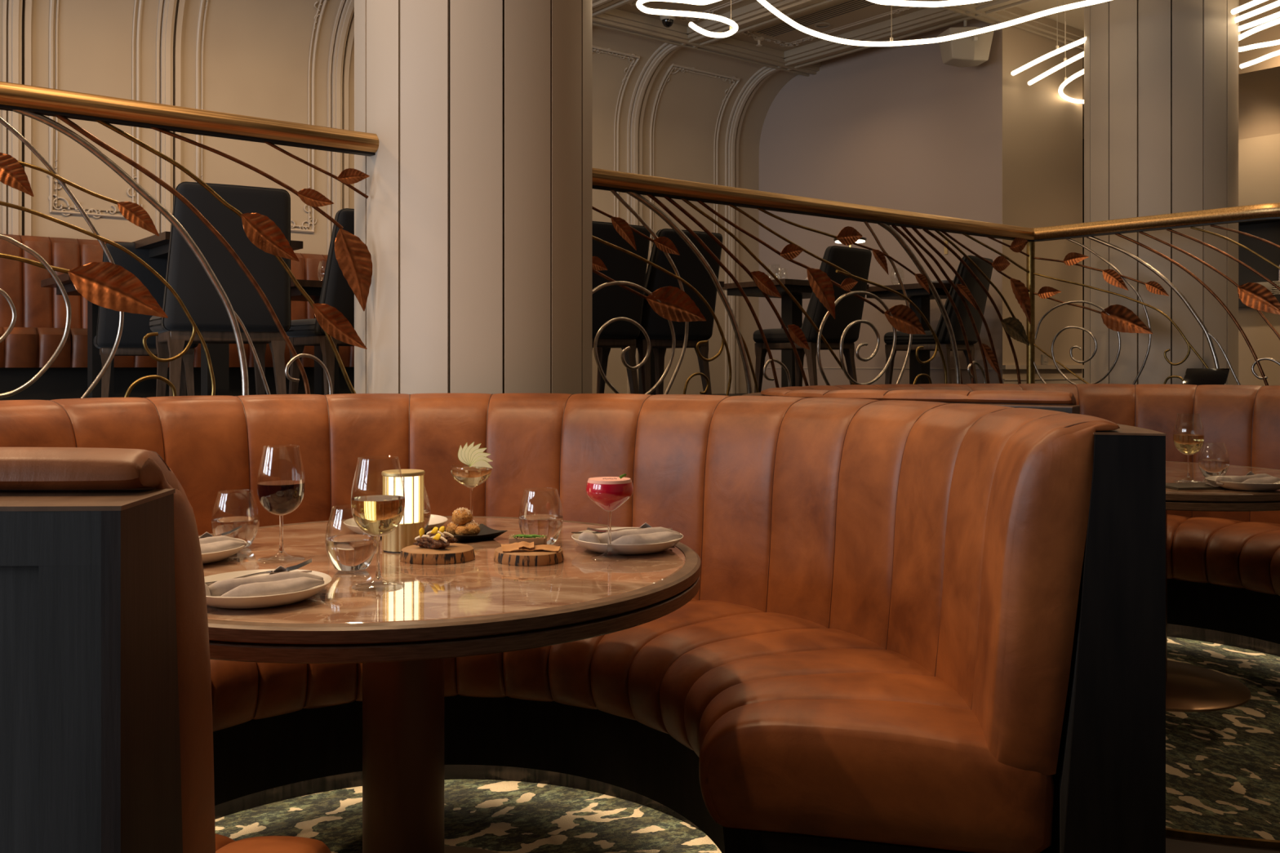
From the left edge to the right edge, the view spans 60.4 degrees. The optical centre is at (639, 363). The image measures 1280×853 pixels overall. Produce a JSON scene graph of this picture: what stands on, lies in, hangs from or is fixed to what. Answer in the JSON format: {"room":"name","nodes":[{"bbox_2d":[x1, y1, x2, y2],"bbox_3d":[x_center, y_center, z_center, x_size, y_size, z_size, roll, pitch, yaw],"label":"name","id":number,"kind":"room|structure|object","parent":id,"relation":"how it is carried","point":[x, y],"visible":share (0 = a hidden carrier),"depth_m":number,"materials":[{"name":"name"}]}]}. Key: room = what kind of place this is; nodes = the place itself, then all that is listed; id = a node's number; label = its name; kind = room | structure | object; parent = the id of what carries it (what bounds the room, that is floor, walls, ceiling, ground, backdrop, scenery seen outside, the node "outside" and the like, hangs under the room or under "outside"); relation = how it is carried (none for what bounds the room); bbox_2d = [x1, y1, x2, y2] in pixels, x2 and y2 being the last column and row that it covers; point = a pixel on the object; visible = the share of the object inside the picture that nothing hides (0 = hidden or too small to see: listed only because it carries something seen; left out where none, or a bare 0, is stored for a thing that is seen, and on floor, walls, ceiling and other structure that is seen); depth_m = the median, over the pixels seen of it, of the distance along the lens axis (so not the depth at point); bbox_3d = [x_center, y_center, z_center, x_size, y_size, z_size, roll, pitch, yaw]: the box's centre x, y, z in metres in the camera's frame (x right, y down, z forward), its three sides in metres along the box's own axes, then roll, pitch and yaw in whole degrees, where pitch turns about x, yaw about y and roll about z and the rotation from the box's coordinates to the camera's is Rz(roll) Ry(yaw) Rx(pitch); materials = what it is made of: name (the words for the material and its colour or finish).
{"room":"restaurant","nodes":[
{"label":"restaurant","id":0,"kind":"room"},
{"bbox_2d":[0,0,797,394],"bbox_3d":[-3.152,-1.103,5.984,11.230,2.730,0.585,0,0,-39],"label":"wall","id":1,"kind":"structure","parent":0,"point":[660,108],"depth_m":7.01,"materials":[{"name":"paint"}]},
{"bbox_2d":[711,393,746,395],"bbox_3d":[2.297,0.702,3.158,16.200,0.880,11.800,0,0,-39],"label":"trim","id":2,"kind":"structure","parent":1,"relation":"attached to","point":[730,394],"depth_m":9.19,"materials":[{"name":"black laminate"}]},
{"bbox_2d":[40,273,113,398],"bbox_3d":[-2.723,-0.084,5.550,0.560,0.690,0.660,0,0,-39],"label":"dining table","id":3,"kind":"object","parent":2,"relation":"on","point":[94,358],"visible":0.13,"depth_m":5.50,"materials":[{"name":"brown wood"}]},
{"bbox_2d":[93,241,198,397],"bbox_3d":[-2.461,-0.156,5.483,0.469,0.834,0.566,0,0,-28],"label":"dining chair","id":4,"kind":"object","parent":2,"relation":"on","point":[135,326],"visible":0.46,"depth_m":5.27,"materials":[{"name":"black fabric"}]},
{"bbox_2d":[0,233,354,400],"bbox_3d":[-3.256,-0.224,5.850,4.900,0.970,0.614,0,0,-39],"label":"leather bench","id":5,"kind":"object","parent":2,"relation":"on","point":[37,331],"visible":0.21,"depth_m":5.98,"materials":[{"name":"brown"}]},
{"bbox_2d":[0,327,354,367],"bbox_3d":[-3.225,-0.084,5.811,4.900,0.210,0.514,0,0,-39],"label":"seat cushion","id":6,"kind":"object","parent":5,"relation":"on","point":[24,347],"depth_m":5.72,"materials":[{"name":"leather"}]},
{"bbox_2d":[0,80,378,398],"bbox_3d":[-2.494,-0.294,2.651,4.000,1.034,0.090,0,0,-39],"label":"railing","id":7,"kind":"object","parent":2,"relation":"on","point":[108,285],"visible":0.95,"depth_m":3.45,"materials":[{"name":"gold metal"}]},
{"bbox_2d":[132,231,302,395],"bbox_3d":[-2.030,-0.159,5.250,0.620,0.840,0.620,0,0,-39],"label":"dining table","id":8,"kind":"object","parent":2,"relation":"on","point":[158,246],"visible":0.09,"depth_m":5.20,"materials":[{"name":"brown wood"}]},
{"bbox_2d":[149,181,291,396],"bbox_3d":[-1.756,-0.224,4.625,0.510,0.970,0.615,0,0,-30],"label":"dining chair","id":9,"kind":"object","parent":2,"relation":"on","point":[185,274],"visible":0.86,"depth_m":4.41,"materials":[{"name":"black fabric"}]},
{"bbox_2d":[290,279,338,395],"bbox_3d":[-1.725,-0.084,6.050,0.620,0.690,0.660,0,0,-39],"label":"dining table","id":10,"kind":"object","parent":2,"relation":"on","point":[313,288],"visible":0.06,"depth_m":5.99,"materials":[{"name":"brown wood"}]},
{"bbox_2d":[285,208,354,395],"bbox_3d":[-1.378,-0.224,5.358,0.510,0.970,0.615,0,0,-39],"label":"dining chair","id":11,"kind":"object","parent":2,"relation":"on","point":[335,291],"visible":0.29,"depth_m":5.11,"materials":[{"name":"black fabric"}]},
{"bbox_2d":[591,221,650,394],"bbox_3d":[-0.288,-0.224,5.798,0.510,0.970,0.615,0,0,-39],"label":"dining chair","id":12,"kind":"object","parent":2,"relation":"on","point":[610,302],"visible":0.37,"depth_m":5.64,"materials":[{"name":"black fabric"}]},
{"bbox_2d":[596,228,722,395],"bbox_3d":[0.114,-0.224,6.114,0.510,0.970,0.615,0,0,-36],"label":"dining chair","id":13,"kind":"object","parent":2,"relation":"on","point":[690,268],"visible":0.62,"depth_m":5.92,"materials":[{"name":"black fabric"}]},
{"bbox_2d":[639,280,724,395],"bbox_3d":[0.064,-0.118,6.750,0.620,0.760,0.660,0,0,-39],"label":"dining table","id":14,"kind":"object","parent":2,"relation":"on","point":[722,283],"visible":0.03,"depth_m":6.70,"materials":[{"name":"brown wood"}]},
{"bbox_2d":[721,278,869,387],"bbox_3d":[1.036,-0.139,7.500,0.820,0.800,0.660,0,0,-39],"label":"dining table","id":15,"kind":"object","parent":2,"relation":"on","point":[791,314],"visible":0.31,"depth_m":7.44,"materials":[{"name":"brown wood"}]},
{"bbox_2d":[753,245,871,392],"bbox_3d":[1.102,-0.224,6.946,0.510,0.970,0.615,0,0,-44],"label":"dining chair","id":16,"kind":"object","parent":2,"relation":"on","point":[856,261],"visible":0.67,"depth_m":6.78,"materials":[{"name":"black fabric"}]},
{"bbox_2d":[866,282,951,384],"bbox_3d":[1.972,-0.139,7.750,0.620,0.800,0.660,0,0,-39],"label":"dining table","id":17,"kind":"object","parent":2,"relation":"on","point":[915,292],"visible":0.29,"depth_m":7.70,"materials":[{"name":"brown wood"}]},
{"bbox_2d":[591,167,1279,395],"bbox_3d":[1.525,-0.268,5.624,4.064,1.058,1.398,0,0,-15],"label":"railing","id":18,"kind":"object","parent":2,"relation":"on","point":[670,303],"visible":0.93,"depth_m":5.57,"materials":[{"name":"gold metal"}]},
{"bbox_2d":[1238,294,1279,307],"bbox_3d":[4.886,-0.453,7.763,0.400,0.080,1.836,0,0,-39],"label":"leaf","id":19,"kind":"object","parent":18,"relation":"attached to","point":[1241,304],"depth_m":8.04,"materials":[{"name":"orange metal"}]},
{"bbox_2d":[884,255,993,384],"bbox_3d":[2.058,-0.224,7.530,0.615,0.970,0.510,0,0,40],"label":"dining chair","id":20,"kind":"object","parent":2,"relation":"on","point":[927,340],"visible":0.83,"depth_m":7.35,"materials":[{"name":"black fabric"}]},
{"bbox_2d":[591,0,1084,76],"bbox_3d":[2.150,-2.474,3.341,16.200,0.110,10.270,0,0,-39],"label":"ceiling","id":21,"kind":"structure","parent":1,"relation":"attached to","point":[806,60],"depth_m":8.02,"materials":[{"name":"beige paint"}]},
{"bbox_2d":[354,0,591,394],"bbox_3d":[-0.632,-0.663,4.209,0.897,3.610,0.898,0,0,0],"label":"column","id":22,"kind":"structure","parent":0,"point":[474,222],"depth_m":3.81,"materials":[{"name":"grey"}]},
{"bbox_2d":[759,17,1001,391],"bbox_3d":[1.833,-1.143,8.863,0.150,2.810,2.556,0,0,-39],"label":"wall","id":23,"kind":"structure","parent":0,"point":[896,127],"depth_m":8.59,"materials":[{"name":"beige paint"}]},
{"bbox_2d":[766,364,1084,384],"bbox_3d":[2.236,0.137,9.090,1.076,0.250,2.465,0,0,-39],"label":"trim","id":24,"kind":"structure","parent":23,"relation":"attached to","point":[1051,380],"depth_m":8.17,"materials":[{"name":"beige paint"}]},
{"bbox_2d":[615,0,1239,51],"bbox_3d":[2.265,-2.568,3.197,16.400,0.100,12.100,0,0,-39],"label":"ceiling","id":25,"kind":"structure","parent":0,"point":[1074,18],"depth_m":7.95,"materials":[{"name":"beige paint"}]},
{"bbox_2d":[659,8,675,27],"bbox_3d":[0.198,-2.460,7.854,0.120,0.117,0.120,0,0,0],"label":"dome camera","id":26,"kind":"object","parent":25,"relation":"attached to","point":[667,20],"visible":0.77,"depth_m":7.82,"materials":[{"name":"black plastic"}]},
{"bbox_2d":[635,0,737,37],"bbox_3d":[0.385,-2.221,6.111,0.748,0.456,1.116,0,0,-21],"label":"tube light","id":27,"kind":"object","parent":25,"relation":"hanging from","point":[734,26],"visible":1,"depth_m":6.31,"materials":[{"name":"beige"}]},
{"bbox_2d":[751,21,796,38],"bbox_3d":[1.041,-2.515,8.278,0.245,0.008,0.347,0,0,-39],"label":"ceiling vent","id":28,"kind":"object","parent":25,"relation":"in","point":[783,28],"depth_m":8.31,"materials":[{"name":"black metal"}]},
{"bbox_2d":[626,0,922,46],"bbox_3d":[0.931,-2.514,5.120,4.935,0.028,5.338,0,0,-39],"label":"trim","id":29,"kind":"structure","parent":25,"relation":"attached to","point":[904,8],"depth_m":8.04,"materials":[{"name":"beige paint"}]},
{"bbox_2d":[791,0,877,26],"bbox_3d":[1.365,-2.515,7.872,0.214,0.008,0.675,0,0,-39],"label":"ceiling vent","id":30,"kind":"object","parent":25,"relation":"in","point":[820,15],"depth_m":7.87,"materials":[{"name":"black metal"}]},
{"bbox_2d":[866,0,989,7],"bbox_3d":[1.540,-2.221,5.999,1.034,0.456,0.310,0,0,-5],"label":"tube light","id":31,"kind":"object","parent":25,"relation":"hanging from","point":[895,2],"visible":1,"depth_m":6.12,"materials":[{"name":"beige"}]},
{"bbox_2d":[757,0,1111,46],"bbox_3d":[1.458,-2.221,6.269,2.389,0.456,1.296,0,0,-11],"label":"tube light","id":32,"kind":"object","parent":25,"relation":"hanging from","point":[1087,2],"visible":1,"depth_m":6.61,"materials":[{"name":"beige"}]},
{"bbox_2d":[937,19,993,67],"bbox_3d":[2.304,-2.313,7.739,0.337,0.410,0.254,0,0,-11],"label":"speaker","id":33,"kind":"object","parent":25,"relation":"hanging from","point":[974,50],"visible":0.74,"depth_m":7.66},
{"bbox_2d":[1011,36,1086,75],"bbox_3d":[2.670,-2.221,7.190,0.049,0.456,0.863,0,0,-13],"label":"tube light","id":34,"kind":"object","parent":25,"relation":"hanging from","point":[1057,51],"visible":0.98,"depth_m":7.13,"materials":[{"name":"beige"}]},
{"bbox_2d":[1027,50,1084,84],"bbox_3d":[2.837,-2.032,7.476,0.038,0.105,0.762,0,0,-7],"label":"tube light","id":35,"kind":"object","parent":25,"relation":"hanging from","point":[1060,65],"depth_m":7.43,"materials":[{"name":"beige"}]},
{"bbox_2d":[1057,21,1084,103],"bbox_3d":[3.186,-2.221,7.941,0.334,0.456,1.152,0,0,26],"label":"tube light","id":36,"kind":"object","parent":25,"relation":"hanging from","point":[1080,73],"visible":0.66,"depth_m":7.89,"materials":[{"name":"beige"}]},
{"bbox_2d":[1231,0,1267,14],"bbox_3d":[3.454,-2.221,6.004,0.041,0.456,0.569,0,0,-14],"label":"tube light","id":37,"kind":"object","parent":25,"relation":"hanging from","point":[1254,2],"visible":1,"depth_m":6.17,"materials":[{"name":"beige"}]},
{"bbox_2d":[1235,0,1279,22],"bbox_3d":[3.549,-2.221,6.154,0.043,0.456,0.610,0,0,-12],"label":"tube light","id":38,"kind":"object","parent":25,"relation":"hanging from","point":[1277,3],"visible":1,"depth_m":6.26,"materials":[{"name":"beige"}]},
{"bbox_2d":[1238,11,1279,31],"bbox_3d":[3.661,-2.221,6.337,0.058,0.456,0.628,0,0,-12],"label":"tube light","id":39,"kind":"object","parent":25,"relation":"hanging from","point":[1277,15],"visible":0.85,"depth_m":6.45,"materials":[{"name":"beige"}]},
{"bbox_2d":[1238,17,1279,40],"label":"tube light","id":40,"kind":"object","parent":25,"relation":"hanging from","point":[1260,28],"depth_m":6.58,"materials":[{"name":"beige"}]},
{"bbox_2d":[1238,39,1279,52],"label":"tube light","id":41,"kind":"object","parent":25,"relation":"hanging from","point":[1274,42],"depth_m":6.93,"materials":[{"name":"beige"}]},
{"bbox_2d":[1239,49,1279,68],"bbox_3d":[4.125,-2.221,7.109,0.038,0.456,0.657,0,0,-10],"label":"tube light","id":42,"kind":"object","parent":25,"relation":"hanging from","point":[1268,55],"visible":1,"depth_m":7.25,"materials":[{"name":"beige"}]},
{"bbox_2d":[1001,22,1082,379],"bbox_3d":[2.955,-1.143,8.208,1.078,2.810,0.140,0,0,-39],"label":"wall","id":43,"kind":"structure","parent":0,"point":[1042,131],"depth_m":8.15,"materials":[{"name":"beige paint"}]},
{"bbox_2d":[1082,0,1279,117],"bbox_3d":[5.711,-2.268,6.021,0.410,0.520,8.000,0,0,-39],"label":"trim","id":44,"kind":"structure","parent":43,"relation":"attached to","point":[1266,71],"depth_m":7.56,"materials":[{"name":"beige paint"}]},
{"bbox_2d":[1084,0,1238,384],"bbox_3d":[3.180,-1.103,6.729,0.855,2.730,0.853,0,0,0],"label":"column","id":45,"kind":"structure","parent":0,"point":[1161,77],"depth_m":6.37,"materials":[{"name":"grey"}]},
{"bbox_2d":[1165,836,1279,852],"bbox_3d":[2.297,1.181,3.158,16.400,0.080,12.000,0,0,-39],"label":"floor","id":46,"kind":"structure","parent":0,"point":[1173,845],"depth_m":2.59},
{"bbox_2d":[214,779,721,852],"bbox_3d":[-0.478,1.133,2.224,2.696,0.016,2.696,0,0,-23],"label":"carpet","id":47,"kind":"object","parent":46,"relation":"on","point":[500,816],"visible":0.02,"depth_m":2.71,"materials":[{"name":"green carpet"}]},
{"bbox_2d":[198,515,700,852],"bbox_3d":[-0.478,0.760,2.224,1.200,0.738,1.200,0,0,0],"label":"pedestal table","id":48,"kind":"object","parent":47,"relation":"on","point":[402,638],"visible":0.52,"depth_m":1.97,"materials":[{"name":"wood"}]},
{"bbox_2d":[199,536,246,564],"bbox_3d":[-0.907,0.377,2.185,0.236,0.028,0.236,0,0,0],"label":"plate","id":49,"kind":"object","parent":48,"relation":"on","point":[208,557],"visible":0.21,"depth_m":2.13,"materials":[{"name":"white ceramic"}]},
{"bbox_2d":[199,532,246,557],"bbox_3d":[-0.894,0.361,2.177,0.216,0.046,0.122,0,0,-17],"label":"linen napkin","id":50,"kind":"object","parent":49,"relation":"on","point":[222,543],"visible":0.22,"depth_m":2.17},
{"bbox_2d":[211,490,259,549],"bbox_3d":[-0.856,0.331,2.326,0.096,0.121,0.096,0,0,0],"label":"water tumbler","id":51,"kind":"object","parent":48,"relation":"on","point":[250,525],"visible":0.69,"depth_m":2.30,"materials":[{"name":"clear glass"}]},
{"bbox_2d":[204,568,332,608],"bbox_3d":[-0.633,0.377,1.822,0.236,0.028,0.236,0,0,0],"label":"plate","id":52,"kind":"object","parent":48,"relation":"on","point":[268,601],"visible":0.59,"depth_m":1.74,"materials":[{"name":"white ceramic"}]},
{"bbox_2d":[204,565,324,598],"bbox_3d":[-0.630,0.361,1.813,0.217,0.046,0.122,0,0,-7],"label":"linen napkin","id":53,"kind":"object","parent":52,"relation":"on","point":[287,582],"visible":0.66,"depth_m":1.77,"materials":[{"name":"fabric"}]},
{"bbox_2d":[207,558,311,586],"bbox_3d":[-0.639,0.351,1.832,0.177,0.039,0.024,0,0,-17],"label":"fork","id":54,"kind":"object","parent":53,"relation":"on","point":[299,566],"visible":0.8,"depth_m":1.84,"materials":[{"name":"silver metal"}]},
{"bbox_2d":[257,446,305,563],"bbox_3d":[-0.715,0.278,2.191,0.092,0.226,0.092,0,0,-11],"label":"wine glass","id":55,"kind":"object","parent":48,"relation":"on","point":[277,497],"visible":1,"depth_m":2.16,"materials":[{"name":"clear"}]},
{"bbox_2d":[257,446,305,515],"bbox_3d":[-0.715,0.234,2.191,0.093,0.138,0.093,0,0,0],"label":"bowl","id":56,"kind":"object","parent":55,"relation":"on","point":[277,497],"depth_m":2.16,"materials":[{"name":"clear glass"}]},
{"bbox_2d":[324,507,377,572],"bbox_3d":[-0.545,0.331,2.076,0.096,0.121,0.096,0,0,-29],"label":"water tumbler","id":57,"kind":"object","parent":48,"relation":"on","point":[346,553],"visible":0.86,"depth_m":2.04,"materials":[{"name":"clear glass"}]},
{"bbox_2d":[351,457,404,591],"bbox_3d":[-0.458,0.278,1.924,0.092,0.226,0.092,0,0,4],"label":"wine glass","id":58,"kind":"object","parent":48,"relation":"on","point":[375,515],"visible":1,"depth_m":1.90,"materials":[{"name":"clear"}]},
{"bbox_2d":[351,457,404,537],"bbox_3d":[-0.458,0.234,1.924,0.093,0.138,0.093,0,0,0],"label":"bowl","id":59,"kind":"object","parent":58,"relation":"on","point":[375,515],"depth_m":1.89,"materials":[{"name":"clear glass"}]},
{"bbox_2d":[343,514,448,537],"bbox_3d":[-0.564,0.377,2.541,0.236,0.028,0.236,0,0,0],"label":"plate","id":60,"kind":"object","parent":48,"relation":"on","point":[437,521],"visible":0.3,"depth_m":2.53,"materials":[{"name":"white ceramic"}]},
{"bbox_2d":[381,469,424,553],"bbox_3d":[-0.496,0.308,2.306,0.089,0.166,0.089,0,0,0],"label":"table lamp","id":61,"kind":"object","parent":48,"relation":"on","point":[404,535],"visible":0.73,"depth_m":2.27,"materials":[{"name":"gold"}]},
{"bbox_2d":[385,475,418,523],"bbox_3d":[-0.496,0.282,2.306,0.072,0.098,0.072,0,0,0],"label":"diffuser","id":62,"kind":"object","parent":61,"relation":"attached to","point":[394,486],"depth_m":2.27,"materials":[{"name":"beige"}]},
{"bbox_2d":[423,490,431,533],"bbox_3d":[-0.515,0.331,2.448,0.096,0.121,0.096,0,0,-29],"label":"water tumbler","id":63,"kind":"object","parent":48,"relation":"on","point":[427,513],"visible":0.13,"depth_m":2.44,"materials":[{"name":"clear glass"}]},
{"bbox_2d":[399,542,475,564],"bbox_3d":[-0.403,0.380,2.198,0.149,0.022,0.134,0,0,0],"label":"wooden board","id":64,"kind":"object","parent":48,"relation":"on","point":[455,553],"visible":0.77,"depth_m":2.15,"materials":[{"name":"brown wood"}]},
{"bbox_2d":[413,528,431,547],"bbox_3d":[-0.428,0.348,2.196,0.048,0.043,0.030,0,0,9],"label":"appetizer","id":65,"kind":"object","parent":64,"relation":"on","point":[422,541],"visible":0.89,"depth_m":2.19,"materials":[{"name":"beige"}]},
{"bbox_2d":[426,526,445,538],"bbox_3d":[-0.408,0.344,2.198,0.046,0.038,0.025,0,0,37],"label":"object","id":66,"kind":"object","parent":64,"relation":"on","point":[435,531],"visible":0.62,"depth_m":2.19,"materials":[{"name":"beige"}]},
{"bbox_2d":[426,533,449,549],"bbox_3d":[-0.400,0.353,2.179,0.058,0.036,0.027,0,0,35],"label":"appetizer","id":67,"kind":"object","parent":64,"relation":"on","point":[437,542],"visible":1,"depth_m":2.17,"materials":[{"name":"beige"}]},
{"bbox_2d":[439,526,457,543],"bbox_3d":[-0.395,0.346,2.218,0.054,0.040,0.032,0,0,39],"label":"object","id":68,"kind":"object","parent":64,"relation":"on","point":[450,538],"visible":0.46,"depth_m":2.21,"materials":[{"name":"beige"}]},
{"bbox_2d":[431,523,506,542],"bbox_3d":[-0.382,0.381,2.456,0.128,0.020,0.128,0,0,-34],"label":"square plate","id":69,"kind":"object","parent":48,"relation":"on","point":[486,532],"visible":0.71,"depth_m":2.43,"materials":[{"name":"black"}]},
{"bbox_2d":[445,522,462,535],"bbox_3d":[-0.414,0.370,2.455,0.042,0.036,0.041,0,0,0],"label":"fritter","id":70,"kind":"object","parent":69,"relation":"on","point":[451,527],"visible":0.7,"depth_m":2.44,"materials":[{"name":"beige"}]},
{"bbox_2d":[451,506,472,525],"bbox_3d":[-0.397,0.343,2.458,0.046,0.042,0.045,0,0,-44],"label":"fritter","id":71,"kind":"object","parent":70,"relation":"on","point":[461,516],"visible":1,"depth_m":2.44,"materials":[{"name":"beige"}]},
{"bbox_2d":[455,525,468,535],"bbox_3d":[-0.394,0.373,2.436,0.032,0.026,0.032,0,0,0],"label":"fritter","id":72,"kind":"object","parent":69,"relation":"on","point":[460,531],"visible":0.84,"depth_m":2.42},
{"bbox_2d":[463,521,479,535],"bbox_3d":[-0.376,0.370,2.450,0.040,0.036,0.042,0,0,0],"label":"fritter","id":73,"kind":"object","parent":69,"relation":"on","point":[473,529],"visible":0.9,"depth_m":2.44,"materials":[{"name":"beige"}]},
{"bbox_2d":[450,466,492,525],"bbox_3d":[-0.403,0.318,2.627,0.098,0.146,0.098,0,0,0],"label":"coupe glass","id":74,"kind":"object","parent":48,"relation":"on","point":[468,477],"visible":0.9,"depth_m":2.60,"materials":[{"name":"clear"}]},
{"bbox_2d":[457,441,493,468],"bbox_3d":[-0.388,0.216,2.588,0.086,0.064,0.025,0,0,0],"label":"garnish","id":75,"kind":"object","parent":74,"relation":"on","point":[471,455],"visible":1,"depth_m":2.58,"materials":[{"name":"beige food"}]},
{"bbox_2d":[493,544,564,566],"bbox_3d":[-0.221,0.380,2.185,0.141,0.022,0.142,0,0,0],"label":"wooden board","id":76,"kind":"object","parent":48,"relation":"on","point":[517,557],"visible":0.77,"depth_m":2.13,"materials":[{"name":"brown wood"}]},
{"bbox_2d":[501,542,533,551],"bbox_3d":[-0.241,0.361,2.161,0.060,0.012,0.038,0,0,-13],"label":"cracker","id":77,"kind":"object","parent":76,"relation":"on","point":[511,547],"visible":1,"depth_m":2.15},
{"bbox_2d":[508,533,548,546],"bbox_3d":[-0.223,0.357,2.210,0.083,0.023,0.033,0,0,4],"label":"block","id":78,"kind":"object","parent":76,"relation":"on","point":[538,540],"visible":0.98,"depth_m":2.20,"materials":[{"name":"food"}]},
{"bbox_2d":[528,544,560,551],"bbox_3d":[-0.190,0.364,2.167,0.062,0.008,0.040,0,0,3],"label":"cracker","id":79,"kind":"object","parent":76,"relation":"on","point":[543,547],"visible":0.96,"depth_m":2.16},
{"bbox_2d":[518,488,563,544],"bbox_3d":[-0.213,0.331,2.361,0.096,0.121,0.096,0,0,-29],"label":"water tumbler","id":80,"kind":"object","parent":48,"relation":"on","point":[550,526],"visible":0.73,"depth_m":2.33,"materials":[{"name":"clear glass"}]},
{"bbox_2d":[586,473,633,558],"bbox_3d":[-0.061,0.305,2.203,0.095,0.171,0.095,0,0,4],"label":"coupe glass","id":81,"kind":"object","parent":48,"relation":"on","point":[609,493],"visible":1,"depth_m":2.17,"materials":[{"name":"clear"}]},
{"bbox_2d":[586,478,633,511],"bbox_3d":[-0.061,0.264,2.203,0.095,0.066,0.095,0,0,0],"label":"bowl","id":82,"kind":"object","parent":81,"relation":"on","point":[609,494],"depth_m":2.17,"materials":[{"name":"clear glass"}]},
{"bbox_2d":[571,527,683,555],"bbox_3d":[-0.026,0.377,2.316,0.236,0.028,0.236,0,0,0],"label":"plate","id":83,"kind":"object","parent":48,"relation":"on","point":[624,549],"visible":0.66,"depth_m":2.23,"materials":[{"name":"white ceramic"}]},
{"bbox_2d":[578,522,682,547],"bbox_3d":[-0.019,0.361,2.313,0.217,0.046,0.122,0,0,0],"label":"linen napkin","id":84,"kind":"object","parent":83,"relation":"on","point":[649,535],"visible":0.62,"depth_m":2.27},
{"bbox_2d":[586,527,672,532],"bbox_3d":[-0.022,0.352,2.326,0.181,0.008,0.023,0,0,2],"label":"fork","id":85,"kind":"object","parent":84,"relation":"on","point":[588,528],"visible":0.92,"depth_m":2.32,"materials":[{"name":"silver metal"}]},
{"bbox_2d":[0,392,1165,852],"bbox_3d":[-0.560,0.606,2.325,2.825,1.072,2.565,0,0,-39],"label":"booth","id":86,"kind":"object","parent":47,"relation":"on","point":[908,626],"visible":0.8,"depth_m":2.21,"materials":[{"name":"brown leather"}]},
{"bbox_2d":[209,598,1054,852],"bbox_3d":[-0.555,0.761,2.318,2.480,0.228,2.237,0,0,-39],"label":"seat cushion","id":87,"kind":"object","parent":86,"relation":"on","point":[806,726],"depth_m":2.18,"materials":[{"name":"brown leather"}]},
{"bbox_2d":[1165,636,1279,849],"bbox_3d":[1.780,1.133,3.900,2.696,0.016,2.696,0,0,-25],"label":"carpet","id":88,"kind":"object","parent":46,"relation":"on","point":[1223,766],"visible":0.06,"depth_m":3.13,"materials":[{"name":"green carpet"}]},
{"bbox_2d":[742,383,1279,656],"bbox_3d":[1.770,0.606,4.029,2.825,1.072,2.565,0,0,-5],"label":"booth","id":89,"kind":"object","parent":88,"relation":"on","point":[1224,567],"visible":0.27,"depth_m":4.44,"materials":[{"name":"brown leather"}]},
{"bbox_2d":[1182,368,1230,385],"bbox_3d":[2.700,0.220,5.250,0.233,0.391,0.101,0,0,15],"label":"payment terminal","id":90,"kind":"object","parent":89,"relation":"on","point":[1197,376],"visible":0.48,"depth_m":5.25,"materials":[{"name":"black"}]},
{"bbox_2d":[1167,514,1279,595],"bbox_3d":[1.770,0.761,4.021,2.480,0.228,2.237,0,0,-5],"label":"seat cushion","id":91,"kind":"object","parent":89,"relation":"on","point":[1232,553],"depth_m":4.33,"materials":[{"name":"brown leather"}]},
{"bbox_2d":[1165,461,1279,711],"bbox_3d":[1.780,0.760,3.900,1.200,0.738,1.200,0,0,33],"label":"pedestal table","id":92,"kind":"object","parent":88,"relation":"on","point":[1188,687],"visible":0.33,"depth_m":3.69,"materials":[{"name":"brown metal"}]},
{"bbox_2d":[1173,413,1204,482],"bbox_3d":[1.810,0.278,3.628,0.092,0.226,0.092,0,0,-34],"label":"wine glass","id":93,"kind":"object","parent":92,"relation":"on","point":[1187,444],"visible":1,"depth_m":3.60,"materials":[{"name":"clear"}]},
{"bbox_2d":[1165,482,1229,490],"bbox_3d":[1.746,0.387,3.469,0.200,0.007,0.140,0,0,-8],"label":"folder","id":94,"kind":"object","parent":92,"relation":"on","point":[1175,486],"visible":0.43,"depth_m":3.42,"materials":[{"name":"brown"}]},
{"bbox_2d":[1197,444,1229,476],"bbox_3d":[1.956,0.331,3.748,0.096,0.121,0.096,0,0,-29],"label":"water tumbler","id":95,"kind":"object","parent":92,"relation":"on","point":[1207,467],"visible":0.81,"depth_m":3.72,"materials":[{"name":"clear glass"}]},
{"bbox_2d":[1204,475,1279,491],"bbox_3d":[1.896,0.377,3.431,0.236,0.028,0.236,0,0,0],"label":"plate","id":96,"kind":"object","parent":92,"relation":"on","point":[1228,485],"visible":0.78,"depth_m":3.35,"materials":[{"name":"white ceramic"}]},
{"bbox_2d":[1206,471,1279,486],"bbox_3d":[1.889,0.361,3.432,0.217,0.046,0.122,0,0,0],"label":"linen napkin","id":97,"kind":"object","parent":96,"relation":"on","point":[1250,477],"visible":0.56,"depth_m":3.39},
{"bbox_2d":[1238,133,1279,206],"bbox_3d":[6.253,-0.729,6.456,0.100,1.980,8.000,0,0,-39],"label":"wall","id":98,"kind":"structure","parent":0,"point":[1259,157],"depth_m":8.32,"materials":[{"name":"beige"}]},
{"bbox_2d":[1082,138,1084,377],"bbox_3d":[3.280,-1.103,10.000,0.090,2.730,2.350,0,0,-39],"label":"trim","id":99,"kind":"structure","parent":98,"relation":"attached to","point":[1082,139],"depth_m":9.32,"materials":[{"name":"brown"}]},
{"bbox_2d":[1082,80,1279,139],"bbox_3d":[6.039,-1.869,6.284,0.450,0.300,8.000,0,0,-39],"label":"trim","id":100,"kind":"structure","parent":98,"relation":"attached to","point":[1259,105],"depth_m":8.23,"materials":[{"name":"beige paint"}]},
{"bbox_2d":[1238,219,1279,386],"bbox_3d":[4.886,-0.410,7.763,0.400,1.343,1.836,0,0,-39],"label":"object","id":101,"kind":"structure","parent":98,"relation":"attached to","point":[1264,342],"depth_m":8.09,"materials":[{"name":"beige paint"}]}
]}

